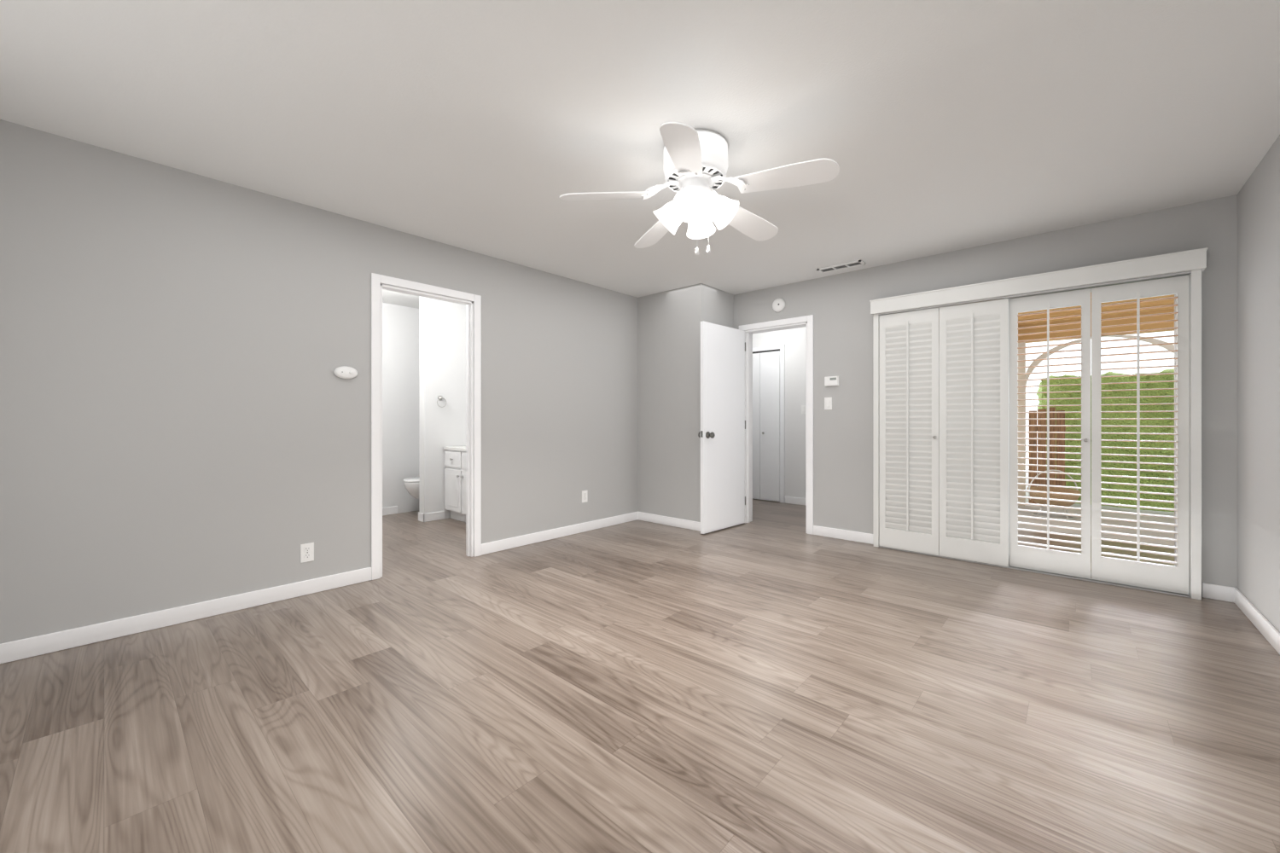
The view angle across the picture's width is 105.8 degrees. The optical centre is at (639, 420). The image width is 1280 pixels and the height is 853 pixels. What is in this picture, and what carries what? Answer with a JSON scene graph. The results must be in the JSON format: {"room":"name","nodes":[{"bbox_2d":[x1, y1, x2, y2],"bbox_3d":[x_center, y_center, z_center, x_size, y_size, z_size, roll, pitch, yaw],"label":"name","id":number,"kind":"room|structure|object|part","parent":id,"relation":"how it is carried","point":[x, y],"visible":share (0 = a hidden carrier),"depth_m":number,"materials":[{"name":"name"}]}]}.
{"room":"empty bedroom","nodes":[
{"label":"empty bedroom","id":0,"kind":"room"},
{"bbox_2d":[0,119,637,644],"bbox_3d":[-1.658,-0.130,3.570,0.085,2.440,4.780,0,0,42],"label":"wall","id":1,"kind":"structure","parent":0,"point":[184,415],"depth_m":2.71,"materials":[{"name":"grey paint"}]},
{"bbox_2d":[0,567,371,664],"bbox_3d":[-2.519,1.045,2.542,0.013,0.090,2.041,0,0,42],"label":"baseboard","id":2,"kind":"structure","parent":1,"relation":"attached to","point":[165,618],"depth_m":2.55,"materials":[{"name":"white wood"}]},
{"bbox_2d":[300,542,314,563],"bbox_3d":[-2.083,0.828,3.029,0.008,0.114,0.070,0,0,42],"label":"electrical outlet","id":3,"kind":"object","parent":1,"relation":"attached to","point":[306,552],"visible":1,"depth_m":3.03,"materials":[{"name":"white plastic"}]},
{"bbox_2d":[333,366,358,378],"bbox_3d":[-1.929,-0.315,3.179,0.038,0.084,0.143,0,0,42],"label":"detector","id":4,"kind":"object","parent":1,"relation":"attached to","point":[344,372],"visible":1,"depth_m":3.17,"materials":[{"name":"white plastic"}]},
{"bbox_2d":[371,273,481,580],"bbox_3d":[-1.598,0.042,3.636,0.117,2.097,0.816,0,0,42],"label":"door frame","id":5,"kind":"structure","parent":1,"relation":"attached to","point":[474,428],"depth_m":3.71,"materials":[{"name":"white wood"}]},
{"bbox_2d":[481,512,638,555],"bbox_3d":[-0.654,1.045,4.609,0.013,0.090,1.893,0,0,42],"label":"baseboard","id":6,"kind":"structure","parent":1,"relation":"attached to","point":[491,547],"depth_m":4.45,"materials":[{"name":"white wood"}]},
{"bbox_2d":[581,490,587,502],"bbox_3d":[-0.541,0.745,4.739,0.008,0.114,0.070,0,0,42],"label":"electrical outlet","id":7,"kind":"object","parent":1,"relation":"attached to","point":[584,496],"visible":1,"depth_m":4.74,"materials":[{"name":"white plastic"}]},
{"bbox_2d":[382,302,418,513],"bbox_3d":[-3.317,-0.130,5.222,0.120,2.440,2.850,0,0,42],"label":"wall","id":8,"kind":"structure","parent":0,"point":[400,393],"depth_m":5.67,"materials":[{"name":"white paint"}]},
{"bbox_2d":[382,506,397,516],"bbox_3d":[-3.478,1.045,4.943,0.013,0.090,1.920,0,0,42],"label":"baseboard","id":9,"kind":"structure","parent":8,"relation":"attached to","point":[389,510],"depth_m":5.58,"materials":[{"name":"white wood"}]},
{"bbox_2d":[418,296,465,518],"bbox_3d":[-2.136,-0.130,5.470,0.120,2.440,0.660,0,0,42],"label":"wall","id":10,"kind":"structure","parent":0,"point":[442,348],"depth_m":5.30,"materials":[{"name":"white paint"}]},
{"bbox_2d":[436,395,446,407],"bbox_3d":[-2.180,-0.205,5.300,0.042,0.128,0.107,0,0,42],"label":"ring","id":11,"kind":"object","parent":10,"relation":"attached to","point":[439,398],"visible":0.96,"depth_m":5.30,"materials":[{"name":"grey metal"}]},
{"bbox_2d":[0,499,1279,852],"bbox_3d":[-0.191,1.140,3.660,7.013,0.100,7.280,0,0,42],"label":"floor","id":12,"kind":"structure","parent":0,"point":[773,678],"depth_m":1.80,"materials":[{"name":"brown wood"}]},
{"bbox_2d":[402,477,418,499],"bbox_3d":[-2.389,0.693,5.651,0.460,0.795,0.710,0,0,42],"label":"toilet","id":13,"kind":"object","parent":12,"relation":"on","point":[411,485],"visible":0.1,"depth_m":5.39,"materials":[{"name":"white ceramic"}]},
{"bbox_2d":[444,449,465,522],"bbox_3d":[-1.466,0.705,4.989,1.505,0.770,0.468,0,0,42],"label":"bathroom vanity","id":14,"kind":"object","parent":12,"relation":"on","point":[455,482],"depth_m":5.18,"materials":[{"name":"white wood"}]},
{"bbox_2d":[443,446,465,449],"bbox_3d":[-1.458,0.305,4.997,1.505,0.030,0.446,0,0,42],"label":"countertop","id":15,"kind":"structure","parent":14,"relation":"on","point":[448,447],"depth_m":5.21,"materials":[{"name":"white stone"}]},
{"bbox_2d":[0,0,1279,308],"bbox_3d":[-0.191,-1.400,3.660,7.013,0.100,7.280,0,0,42],"label":"ceiling","id":16,"kind":"structure","parent":0,"point":[495,128],"depth_m":2.10,"materials":[{"name":"white paint"}]},
{"bbox_2d":[559,122,839,255],"bbox_3d":[0.314,-1.072,2.399,1.262,0.554,1.247,0,0,42],"label":"ceiling fan","id":17,"kind":"object","parent":16,"relation":"hanging from","point":[695,163],"visible":1,"depth_m":2.29,"materials":[{"name":"painted metal"},{"name":"painted wood"},{"name":"glass"}]},
{"bbox_3d":[0.274,-1.212,2.386,0.320,0.275,0.320,0,0,42],"label":"motor","id":18,"kind":"part","parent":17,"relation":"part of","materials":[{"name":"white metal"}]},
{"bbox_2d":[816,260,865,273],"bbox_3d":[1.755,-1.344,4.229,0.370,0.012,0.120,0,0,42],"label":"ceiling vent","id":19,"kind":"object","parent":16,"relation":"in","point":[842,266],"visible":0.9,"depth_m":4.22,"materials":[{"name":"white metal"}]},
{"bbox_2d":[637,283,733,522],"bbox_3d":[0.510,-0.130,5.342,0.931,2.440,0.756,0,0,42],"label":"wall","id":20,"kind":"structure","parent":0,"point":[669,402],"depth_m":5.01,"materials":[{"name":"grey paint"}]},
{"bbox_2d":[638,512,700,531],"bbox_3d":[0.297,1.045,5.017,0.839,0.090,0.013,0,0,42],"label":"baseboard","id":21,"kind":"structure","parent":20,"relation":"attached to","point":[676,522],"depth_m":4.99,"materials":[{"name":"white wood"}]},
{"bbox_2d":[752,326,805,502],"bbox_3d":[1.377,-0.130,6.960,4.520,2.440,0.120,0,0,42],"label":"wall","id":22,"kind":"structure","parent":0,"point":[793,340],"depth_m":6.31,"materials":[{"name":"white paint"}]},
{"bbox_2d":[752,344,784,503],"bbox_3d":[1.635,0.043,6.604,0.690,2.095,0.060,0,0,42],"label":"bifold closet door","id":23,"kind":"structure","parent":22,"relation":"in","point":[768,423],"depth_m":6.52,"materials":[{"name":"white wood"}]},
{"bbox_2d":[784,496,805,505],"bbox_3d":[2.416,1.045,5.932,1.360,0.090,0.013,0,0,42],"label":"baseboard","id":24,"kind":"structure","parent":22,"relation":"attached to","point":[791,500],"depth_m":6.29,"materials":[{"name":"white wood"}]},
{"bbox_2d":[801,405,805,413],"bbox_3d":[2.103,-0.141,6.215,0.070,0.114,0.012,0,0,42],"label":"light switch","id":25,"kind":"object","parent":22,"relation":"attached to","point":[803,409],"visible":0.81,"depth_m":6.21,"materials":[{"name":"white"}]},
{"bbox_2d":[733,194,1237,597],"bbox_3d":[2.383,-0.130,4.060,3.567,2.440,0.150,0,0,42],"label":"wall","id":26,"kind":"structure","parent":0,"point":[836,307],"depth_m":3.64,"materials":[{"name":"grey paint"}]},
{"bbox_2d":[700,321,745,534],"bbox_3d":[0.842,0.068,4.849,0.722,2.020,0.045,0,0,-44],"label":"entry door","id":27,"kind":"structure","parent":26,"relation":"in","point":[723,497],"depth_m":4.80,"materials":[{"name":"white wood"}]},
{"bbox_2d":[698,431,715,438],"bbox_3d":[0.637,0.140,4.646,0.171,0.066,0.068,0,0,42],"label":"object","id":28,"kind":"structure","parent":27,"relation":"attached to","point":[708,435],"depth_m":4.61,"materials":[{"name":"silver metal"}]},
{"bbox_2d":[738,314,813,535],"bbox_3d":[1.407,0.042,4.941,0.804,2.097,0.182,0,0,42],"label":"door frame","id":29,"kind":"structure","parent":26,"relation":"attached to","point":[808,324],"depth_m":4.81,"materials":[{"name":"white wood"}]},
{"bbox_2d":[772,298,785,312],"bbox_3d":[1.381,-1.154,4.835,0.136,0.136,0.043,0,0,42],"label":"smoke detector","id":30,"kind":"object","parent":26,"relation":"attached to","point":[778,305],"visible":0.98,"depth_m":4.82,"materials":[{"name":"white plastic"}]},
{"bbox_2d":[824,397,831,409],"bbox_3d":[1.756,-0.158,4.517,0.070,0.114,0.012,0,0,42],"label":"light switch","id":31,"kind":"object","parent":26,"relation":"attached to","point":[828,403],"visible":1,"depth_m":4.51,"materials":[{"name":"white plastic"}]},
{"bbox_2d":[824,376,838,386],"bbox_3d":[1.777,-0.365,4.488,0.130,0.090,0.028,0,0,42],"label":"thermostat","id":32,"kind":"object","parent":26,"relation":"attached to","point":[831,381],"visible":0.96,"depth_m":4.47,"materials":[{"name":"white plastic"}]},
{"bbox_2d":[813,525,872,544],"bbox_3d":[1.856,1.045,4.425,0.553,0.090,0.013,0,0,42],"label":"baseboard","id":33,"kind":"structure","parent":26,"relation":"attached to","point":[818,531],"depth_m":4.42,"materials":[{"name":"white wood"}]},
{"bbox_2d":[869,247,1207,600],"bbox_3d":[2.761,0.028,3.611,1.905,2.125,0.230,0,0,42],"label":"window shutters","id":34,"kind":"object","parent":26,"relation":"attached to","point":[945,425],"visible":1,"depth_m":3.56,"materials":[{"name":"white wood"}]},
{"bbox_3d":[2.222,0.089,4.008,0.440,1.977,0.044,0,0,42],"label":"panel","id":35,"kind":"part","parent":34,"relation":"part of","materials":[{"name":"white wood"}]},
{"bbox_3d":[2.551,0.089,3.710,0.440,1.977,0.044,0,0,42],"label":"panel","id":36,"kind":"part","parent":34,"relation":"part of","materials":[{"name":"white wood"}]},
{"bbox_3d":[2.902,0.089,3.436,0.440,1.977,0.082,0,0,42],"label":"panel","id":37,"kind":"part","parent":34,"relation":"part of","materials":[{"name":"white wood"}]},
{"bbox_3d":[3.231,0.089,3.139,0.440,1.977,0.082,0,0,42],"label":"panel","id":38,"kind":"part","parent":34,"relation":"part of","materials":[{"name":"white wood"}]},
{"bbox_2d":[1237,134,1279,633],"bbox_3d":[1.768,-0.130,0.806,0.120,2.440,5.506,0,0,42],"label":"wall","id":39,"kind":"structure","parent":0,"point":[1259,391],"depth_m":2.53,"materials":[{"name":"grey paint"}]},
{"bbox_2d":[1218,585,1279,654],"bbox_3d":[1.748,1.045,0.905,0.043,0.090,5.386,0,0,42],"label":"baseboard","id":40,"kind":"structure","parent":39,"relation":"attached to","point":[1225,593],"depth_m":2.59,"materials":[{"name":"white wood"}]},
{"label":"outside","id":41,"kind":"structure","parent":0,"visible":0},
{"bbox_2d":[1018,469,1174,546],"bbox_3d":[8.345,1.160,5.054,8.380,0.100,9.314,0,0,42],"label":"patio","id":42,"kind":"structure","parent":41,"point":[1161,520],"depth_m":5.26,"materials":[{"name":"concrete"}]},
{"bbox_2d":[1028,407,1065,504],"bbox_3d":[5.312,0.470,6.312,0.370,1.280,0.050,0,0,42],"label":"fence","id":43,"kind":"object","parent":42,"relation":"on","point":[1033,416],"visible":0.69,"depth_m":6.31,"materials":[{"name":"brown wood"}]},
{"bbox_2d":[1027,470,1080,519],"bbox_3d":[4.775,0.843,5.591,0.468,0.541,0.468,0,0,42],"label":"outdoor chair","id":44,"kind":"object","parent":42,"relation":"on","point":[1055,497],"visible":0.83,"depth_m":5.51,"materials":[{"name":"wicker"}]},
{"bbox_2d":[1027,486,1080,508],"bbox_3d":[4.775,0.892,5.591,0.468,0.187,0.468,0,0,42],"label":"basket","id":45,"kind":"object","parent":44,"relation":"on","point":[1041,489],"depth_m":5.49,"materials":[{"name":"wicker"}]},
{"bbox_2d":[1018,334,1174,506],"bbox_3d":[5.544,0.050,5.786,1.660,2.120,0.100,0,0,42],"label":"arch","id":46,"kind":"object","parent":42,"relation":"on","point":[1167,347],"visible":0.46,"depth_m":6.25,"materials":[{"name":"white wood"}]},
{"bbox_2d":[1018,292,1174,343],"bbox_3d":[6.359,-1.200,2.853,8.380,0.380,3.384,0,0,42],"label":"roof","id":47,"kind":"structure","parent":46,"relation":"on","point":[1147,319],"depth_m":5.60,"materials":[{"name":"brown wood"}]},
{"bbox_2d":[1036,368,1174,511],"bbox_3d":[8.368,0.214,4.531,7.245,1.753,1.060,0,0,42],"label":"hedge","id":48,"kind":"object","parent":42,"relation":"on","point":[1133,422],"visible":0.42,"depth_m":6.04,"materials":[{"name":"green plant"}]}
]}

